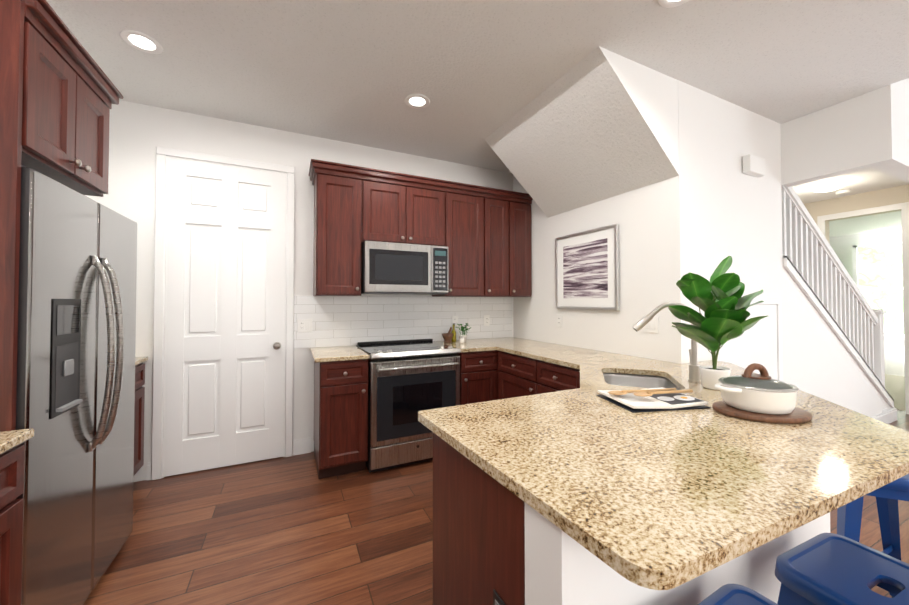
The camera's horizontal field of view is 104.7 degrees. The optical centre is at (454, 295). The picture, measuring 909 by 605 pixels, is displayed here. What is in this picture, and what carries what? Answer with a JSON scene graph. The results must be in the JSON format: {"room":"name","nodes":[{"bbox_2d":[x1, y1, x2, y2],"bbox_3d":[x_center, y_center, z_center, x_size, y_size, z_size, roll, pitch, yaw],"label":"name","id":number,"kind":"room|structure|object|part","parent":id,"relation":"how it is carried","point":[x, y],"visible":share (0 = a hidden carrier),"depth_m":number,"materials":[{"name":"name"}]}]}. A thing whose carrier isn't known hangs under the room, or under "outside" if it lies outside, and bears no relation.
{"room":"kitchen","nodes":[
{"label":"kitchen","id":0,"kind":"room"},
{"bbox_2d":[0,0,115,196],"bbox_3d":[-1.832,-0.719,1.299,0.629,0.475,0.607,0,-1,-25],"label":"upper cabinet","id":1,"kind":"object","parent":0,"relation":"attached to","point":[55,112],"depth_m":1.28,"materials":[{"name":"brown wood"}]},
{"bbox_2d":[85,100,513,481],"bbox_3d":[-0.992,-0.017,3.305,3.880,2.800,0.120,0,-1,-25],"label":"wall","id":2,"kind":"structure","parent":0,"point":[139,133],"depth_m":2.85,"materials":[{"name":"white paint"}]},
{"bbox_2d":[151,146,294,479],"bbox_3d":[-1.818,0.130,2.825,0.950,2.490,0.030,0,-1,-25],"label":"door frame","id":3,"kind":"structure","parent":2,"relation":"attached to","point":[163,154],"depth_m":2.66,"materials":[{"name":"white wood"}]},
{"bbox_2d":[163,158,285,476],"bbox_3d":[-1.805,0.159,2.798,0.808,2.406,0.090,0,-1,-25],"label":"pantry door","id":4,"kind":"structure","parent":2,"relation":"in","point":[225,307],"depth_m":2.81,"materials":[{"name":"white wood"}]},
{"bbox_2d":[298,319,311,331],"bbox_3d":[-1.308,0.266,3.067,0.118,0.115,0.009,0,-1,-25],"label":"electrical outlet","id":5,"kind":"object","parent":2,"relation":"attached to","point":[304,325],"visible":1,"depth_m":3.07,"materials":[{"name":"white plastic"}]},
{"bbox_2d":[312,164,363,295],"bbox_3d":[-1.017,-0.505,3.039,0.360,1.023,0.347,0,-1,-25],"label":"upper cabinet","id":6,"kind":"object","parent":2,"relation":"attached to","point":[338,192],"depth_m":2.89,"materials":[{"name":"brown wood"}]},
{"bbox_2d":[364,172,447,246],"bbox_3d":[-0.507,-0.731,3.285,0.769,0.563,0.347,0,-1,-25],"label":"upper cabinet","id":7,"kind":"object","parent":2,"relation":"attached to","point":[396,210],"depth_m":3.12,"materials":[{"name":"brown wood"}]},
{"bbox_2d":[361,241,447,294],"bbox_3d":[-0.485,-0.228,3.245,0.758,0.436,0.418,0,-1,-25],"label":"microwave","id":8,"kind":"object","parent":7,"relation":"attached to","point":[399,268],"visible":1,"depth_m":3.04,"materials":[{"name":"grey metal"}]},
{"bbox_2d":[452,316,457,326],"bbox_3d":[0.006,0.277,3.692,0.072,0.115,0.008,0,-1,-25],"label":"electrical outlet","id":9,"kind":"object","parent":2,"relation":"attached to","point":[455,319],"visible":1,"depth_m":3.69,"materials":[{"name":"white plastic"}]},
{"bbox_2d":[428,184,487,299],"bbox_3d":[0.031,-0.497,3.536,0.420,1.023,0.347,0,-1,-25],"label":"upper cabinet","id":10,"kind":"object","parent":2,"relation":"attached to","point":[467,208],"depth_m":3.40,"materials":[{"name":"brown wood"}]},
{"bbox_2d":[484,315,489,325],"bbox_3d":[0.354,0.280,3.857,0.072,0.115,0.008,0,-1,-25],"label":"electrical outlet","id":11,"kind":"object","parent":2,"relation":"attached to","point":[486,320],"visible":1,"depth_m":3.85,"materials":[{"name":"white plastic"}]},
{"bbox_2d":[484,192,511,299],"bbox_3d":[0.354,-0.494,3.690,0.295,1.023,0.347,0,-1,-25],"label":"upper cabinet","id":12,"kind":"object","parent":2,"relation":"attached to","point":[499,207],"depth_m":3.56,"materials":[{"name":"brown wood"}]},
{"bbox_2d":[512,196,531,296],"bbox_3d":[0.618,-0.492,3.815,0.289,1.023,0.347,0,-1,-25],"label":"upper cabinet","id":13,"kind":"object","parent":2,"relation":"attached to","point":[521,206],"depth_m":3.67,"materials":[{"name":"brown wood"}]},
{"bbox_2d":[46,0,908,172],"bbox_3d":[2.820,-1.500,1.409,10.500,0.100,8.620,0,-1,-25],"label":"ceiling","id":14,"kind":"structure","parent":0,"point":[476,73],"depth_m":2.10,"materials":[{"name":"white paint"}]},
{"bbox_2d":[120,30,163,53],"bbox_3d":[-1.776,-1.436,1.994,0.188,0.006,0.188,0,-1,-25],"label":"recessed light","id":15,"kind":"object","parent":14,"relation":"in","point":[140,41],"visible":1,"depth_m":1.99,"materials":[{"name":"white"}]},
{"bbox_2d":[405,94,429,108],"bbox_3d":[-0.274,-1.426,2.585,0.188,0.006,0.188,0,-1,-25],"label":"recessed light","id":16,"kind":"object","parent":14,"relation":"in","point":[418,101],"visible":1,"depth_m":2.58,"materials":[{"name":"white"}]},
{"bbox_2d":[658,0,689,7],"bbox_3d":[1.071,-1.441,1.663,0.188,0.006,0.188,0,-1,-25],"label":"recessed light","id":17,"kind":"object","parent":14,"relation":"in","point":[668,3],"visible":1,"depth_m":1.72,"materials":[{"name":"white"}]},
{"bbox_2d":[83,410,908,604],"bbox_3d":[2.794,1.401,1.413,10.500,0.100,8.500,0,-1,-25],"label":"floor","id":18,"kind":"structure","parent":0,"point":[292,530],"depth_m":1.97,"materials":[{"name":"brown wood"}]},
{"bbox_2d":[0,445,24,604],"bbox_3d":[-1.580,0.898,0.776,0.659,0.884,0.460,0,-1,-25],"label":"base cabinet","id":19,"kind":"object","parent":18,"relation":"on","point":[12,465],"depth_m":1.08,"materials":[{"name":"brown wood"}]},
{"bbox_2d":[0,428,33,455],"bbox_3d":[-1.097,0.423,-0.211,0.677,0.030,2.671,0,-1,-25],"label":"countertop","id":20,"kind":"structure","parent":19,"relation":"on","point":[10,438],"depth_m":1.07,"materials":[{"name":"beige stone"}]},
{"bbox_2d":[0,364,144,475],"bbox_3d":[-2.337,0.921,2.150,0.469,0.884,0.778,0,-1,-25],"label":"base cabinet","id":21,"kind":"object","parent":18,"relation":"on","point":[7,395],"depth_m":2.46,"materials":[{"name":"brown wood"}]},
{"bbox_2d":[0,356,147,387],"bbox_3d":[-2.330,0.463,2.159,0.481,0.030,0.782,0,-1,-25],"label":"countertop","id":22,"kind":"structure","parent":21,"relation":"on","point":[11,378],"depth_m":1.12,"materials":[{"name":"beige stone"}]},
{"bbox_2d":[16,165,136,604],"bbox_3d":[-1.852,0.458,1.442,0.716,1.785,0.910,0,-1,-25],"label":"fridge","id":23,"kind":"object","parent":18,"relation":"on","point":[75,397],"visible":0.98,"depth_m":1.40,"materials":[{"name":"grey metal"}]},
{"bbox_2d":[314,360,367,478],"bbox_3d":[-0.951,0.934,2.891,0.350,0.884,0.627,0,-1,-25],"label":"base cabinet","id":24,"kind":"object","parent":18,"relation":"on","point":[340,388],"depth_m":2.62,"materials":[{"name":"brown wood"}]},
{"bbox_2d":[310,344,351,363],"bbox_3d":[-0.962,0.475,2.883,0.391,0.030,0.646,0,-1,-25],"label":"countertop","id":25,"kind":"structure","parent":24,"relation":"on","point":[320,355],"depth_m":2.70,"materials":[{"name":"beige stone"}]},
{"bbox_2d":[356,339,460,472],"bbox_3d":[-0.418,0.906,3.083,0.758,0.946,0.717,0,-1,-25],"label":"range","id":26,"kind":"object","parent":18,"relation":"on","point":[408,380],"visible":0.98,"depth_m":2.79,"materials":[{"name":"grey metal"}]},
{"bbox_2d":[433,436,524,604],"bbox_3d":[0.115,0.903,1.089,0.175,0.884,0.567,0,-1,-25],"label":"base cabinet","id":27,"kind":"object","parent":18,"relation":"on","point":[479,541],"depth_m":1.03,"materials":[{"name":"brown wood"}]},
{"bbox_2d":[340,336,908,589],"bbox_3d":[0.619,0.466,2.311,2.234,0.030,3.036,0,-1,-25],"label":"countertop","id":28,"kind":"structure","parent":27,"relation":"on","point":[665,499],"depth_m":0.92,"materials":[{"name":"beige stone"}]},
{"bbox_2d":[442,327,452,342],"bbox_3d":[-0.068,0.392,3.449,0.116,0.154,0.116,0,-1,-25],"label":"mortar","id":29,"kind":"object","parent":28,"relation":"on","point":[447,337],"visible":1,"depth_m":3.42,"materials":[{"name":"brown wood"}]},
{"bbox_2d":[451,323,455,341],"bbox_3d":[-0.008,0.378,3.522,0.048,0.185,0.048,0,-1,-25],"label":"oil bottle","id":30,"kind":"object","parent":28,"relation":"on","point":[453,339],"visible":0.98,"depth_m":3.50,"materials":[{"name":"yellow glass"}]},
{"bbox_2d":[456,323,471,341],"bbox_3d":[0.087,0.379,3.572,0.180,0.186,0.132,0,-1,-25],"label":"herb pot","id":31,"kind":"object","parent":28,"relation":"on","point":[462,329],"visible":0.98,"depth_m":3.54,"materials":[{"name":"white ceramic"}]},
{"bbox_2d":[572,368,703,389],"bbox_3d":[0.992,0.574,1.890,0.602,0.225,0.601,0,-1,-25],"label":"sink","id":32,"kind":"object","parent":28,"relation":"in","point":[634,378],"depth_m":2.09,"materials":[{"name":"silver metal"}]},
{"bbox_2d":[597,387,709,412],"bbox_3d":[0.799,0.422,1.435,0.328,0.025,0.241,0,-1,-9],"label":"cookbook","id":33,"kind":"object","parent":28,"relation":"on","point":[632,402],"visible":0.85,"depth_m":1.36,"materials":[{"name":"white paper"}]},
{"bbox_2d":[608,388,692,396],"bbox_3d":[0.801,0.397,1.442,0.333,0.020,0.151,0,-1,-25],"label":"wooden spoons","id":34,"kind":"object","parent":33,"relation":"on","point":[646,392],"visible":0.96,"depth_m":1.43,"materials":[{"name":"brown wood"}]},
{"bbox_2d":[633,302,703,383],"bbox_3d":[1.127,0.239,1.853,0.262,0.407,0.236,0,-1,-25],"label":"faucet","id":35,"kind":"object","parent":28,"relation":"on","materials":[{"name":"silver metal"}]},
{"bbox_2d":[668,256,766,389],"bbox_3d":[1.239,0.123,1.626,0.405,0.630,0.344,0,-1,-25],"label":"fiddle-leaf fig plant","id":36,"kind":"object","parent":28,"relation":"on","point":[720,301],"visible":1,"depth_m":1.62,"materials":[{"name":"green plant"}]},
{"bbox_2d":[712,401,811,423],"bbox_3d":[1.115,0.423,1.281,0.289,0.018,0.247,0,-1,-25],"label":"cutting board","id":37,"kind":"object","parent":28,"relation":"on","point":[796,416],"visible":0.62,"depth_m":1.21,"materials":[{"name":"brown wood"}]},
{"bbox_2d":[715,363,798,413],"bbox_3d":[1.111,0.332,1.292,0.288,0.162,0.225,0,-1,-25],"label":"pot","id":38,"kind":"object","parent":37,"relation":"on","point":[763,392],"visible":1,"depth_m":1.23,"materials":[{"name":"white ceramic"}]},
{"bbox_2d":[697,584,777,604],"bbox_3d":[0.610,1.007,0.633,0.424,0.660,0.426,1,-1,-28],"label":"stool","id":39,"kind":"object","parent":18,"relation":"on","point":[732,594],"visible":1,"depth_m":0.79,"materials":[{"name":"blue paint"}]},
{"bbox_2d":[775,533,908,604],"bbox_3d":[1.014,1.010,0.819,0.438,0.660,0.439,0,-1,-25],"label":"stool","id":40,"kind":"object","parent":18,"relation":"on","point":[828,569],"visible":1,"depth_m":0.87,"materials":[{"name":"blue paint"}]},
{"bbox_2d":[837,474,908,597],"bbox_3d":[1.716,1.021,1.451,0.426,0.660,0.424,0,-1,21],"label":"stool","id":41,"kind":"object","parent":18,"relation":"on","point":[887,496],"depth_m":1.38,"materials":[{"name":"blue paint"}]},
{"bbox_2d":[485,46,678,216],"bbox_3d":[0.883,-1.106,2.763,0.728,0.639,1.300,0,-1,-25],"label":"soffit","id":42,"kind":"structure","parent":0,"point":[598,123],"depth_m":2.47,"materials":[{"name":"white paint"}]},
{"bbox_2d":[513,80,691,363],"bbox_3d":[1.125,-0.019,3.192,0.152,2.800,1.900,0,-1,-25],"label":"wall","id":43,"kind":"structure","parent":0,"point":[653,221],"depth_m":2.74,"materials":[{"name":"white paint"}]},
{"bbox_3d":[0.998,0.243,3.337,0.008,0.115,0.072,0,-1,-25],"label":"outlet art","id":44,"kind":"part","parent":43,"relation":"part of"},
{"bbox_3d":[1.126,-0.214,3.049,0.030,0.675,0.695,0,-1,-25],"label":"framed artwork","id":45,"kind":"part","parent":43,"relation":"part of"},
{"bbox_3d":[1.396,0.209,2.497,0.009,0.115,0.118,0,-1,-25],"label":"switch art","id":46,"kind":"part","parent":43,"relation":"part of"},
{"bbox_2d":[525,503,829,604],"bbox_3d":[0.941,0.911,1.531,2.046,0.883,0.906,0,-1,-25],"label":"wall","id":47,"kind":"structure","parent":0,"point":[562,567],"depth_m":0.77,"materials":[{"name":"white paint"}]},
{"bbox_2d":[689,85,894,416],"bbox_3d":[3.237,-0.019,3.209,3.680,2.800,0.120,0,-1,-25],"label":"wall","id":48,"kind":"structure","parent":0,"point":[736,213],"depth_m":2.73,"materials":[{"name":"white paint"}]},
{"bbox_2d":[716,297,782,380],"bbox_3d":[2.229,0.626,2.641,0.940,1.230,0.018,0,-1,-25],"label":"door","id":49,"kind":"structure","parent":48,"relation":"attached to","point":[760,341],"depth_m":2.72,"materials":[{"name":"white wood"}]},
{"bbox_2d":[742,154,765,176],"bbox_3d":[2.282,-0.983,2.672,0.220,0.130,0.055,0,-1,-25],"label":"door chime","id":50,"kind":"object","parent":48,"relation":"attached to","point":[753,165],"visible":1,"depth_m":2.64,"materials":[{"name":"white plastic"}]},
{"bbox_2d":[781,185,893,412],"bbox_3d":[3.741,0.153,3.430,2.318,2.464,0.143,0,-1,-25],"label":"stair railing","id":51,"kind":"object","parent":48,"relation":"attached to","point":[814,267],"visible":0.77,"depth_m":3.36,"materials":[{"name":"white wood"}]},
{"bbox_2d":[871,408,896,423],"bbox_3d":[3.267,1.315,3.124,3.680,0.130,0.014,0,-1,-25],"label":"baseboard","id":52,"kind":"structure","parent":48,"relation":"attached to","point":[890,416],"depth_m":3.79,"materials":[{"name":"white"}]},
{"bbox_2d":[780,94,871,186],"bbox_3d":[2.867,-1.171,2.726,0.120,0.508,0.470,0,-1,-25],"label":"wall","id":53,"kind":"structure","parent":0,"point":[827,142],"depth_m":2.68,"materials":[{"name":"white paint"}]},
{"bbox_2d":[792,168,908,203],"bbox_3d":[3.941,-1.357,3.848,2.780,0.098,1.570,0,-1,-25],"label":"ceiling","id":54,"kind":"structure","parent":0,"point":[867,180],"depth_m":4.13,"materials":[{"name":"white paint"}]},
{"bbox_2d":[807,180,848,191],"bbox_3d":[4.401,-1.264,4.137,0.340,0.075,0.340,0,-1,-25],"label":"light","id":55,"kind":"object","parent":54,"relation":"attached to","point":[827,186],"visible":1,"depth_m":4.07,"materials":[{"name":"white"}]},
{"bbox_2d":[836,189,850,194],"bbox_3d":[4.844,-1.279,4.369,0.130,0.035,0.130,0,-1,-25],"label":"smoke detector","id":56,"kind":"object","parent":54,"relation":"attached to","point":[844,192],"visible":1,"depth_m":4.35,"materials":[{"name":"white plastic"}]},
{"bbox_2d":[804,184,908,243],"bbox_3d":[6.351,-1.337,2.152,0.120,5.400,6.940,0,-1,-25],"label":"wall","id":57,"kind":"structure","parent":0,"point":[888,196],"depth_m":4.49,"materials":[{"name":"beige paint"}]},
{"bbox_2d":[817,202,908,413],"bbox_3d":[5.171,0.157,4.445,0.020,2.490,0.800,0,-1,-25],"label":"trim","id":58,"kind":"structure","parent":57,"relation":"attached to","point":[903,207],"depth_m":4.13,"materials":[{"name":"white wood"}]},
{"bbox_2d":[808,185,907,237],"bbox_3d":[6.865,-1.242,4.775,3.300,0.100,4.000,0,-1,-25],"label":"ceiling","id":59,"kind":"structure","parent":0,"point":[872,223],"depth_m":5.83,"materials":[{"name":"white paint"}]},
{"bbox_2d":[829,229,904,375],"bbox_3d":[8.311,0.069,5.438,0.100,2.700,4.000,0,-1,-25],"label":"wall","id":60,"kind":"structure","parent":0,"point":[841,246],"depth_m":6.36,"materials":[{"name":"white paint"}]},
{"bbox_2d":[852,240,903,336],"bbox_3d":[8.128,-0.121,5.454,0.060,1.690,2.640,0,-1,-25],"label":"exterior view","id":61,"kind":"object","parent":60,"relation":"attached to","point":[877,271],"visible":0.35,"depth_m":6.31,"materials":[{"name":"white"}]},
{"bbox_2d":[864,78,908,182],"bbox_3d":[4.249,-2.467,3.078,2.900,3.110,0.120,0,-1,-25],"label":"wall","id":62,"kind":"structure","parent":0,"point":[887,129],"depth_m":2.45,"materials":[{"name":"white paint"}]},
{"bbox_2d":[885,374,905,410],"bbox_3d":[6.924,1.456,4.756,3.170,0.104,4.000,0,-1,-25],"label":"floor carpet","id":63,"kind":"object","parent":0,"point":[895,386],"depth_m":5.25,"materials":[{"name":"beige carpet"}]}
]}

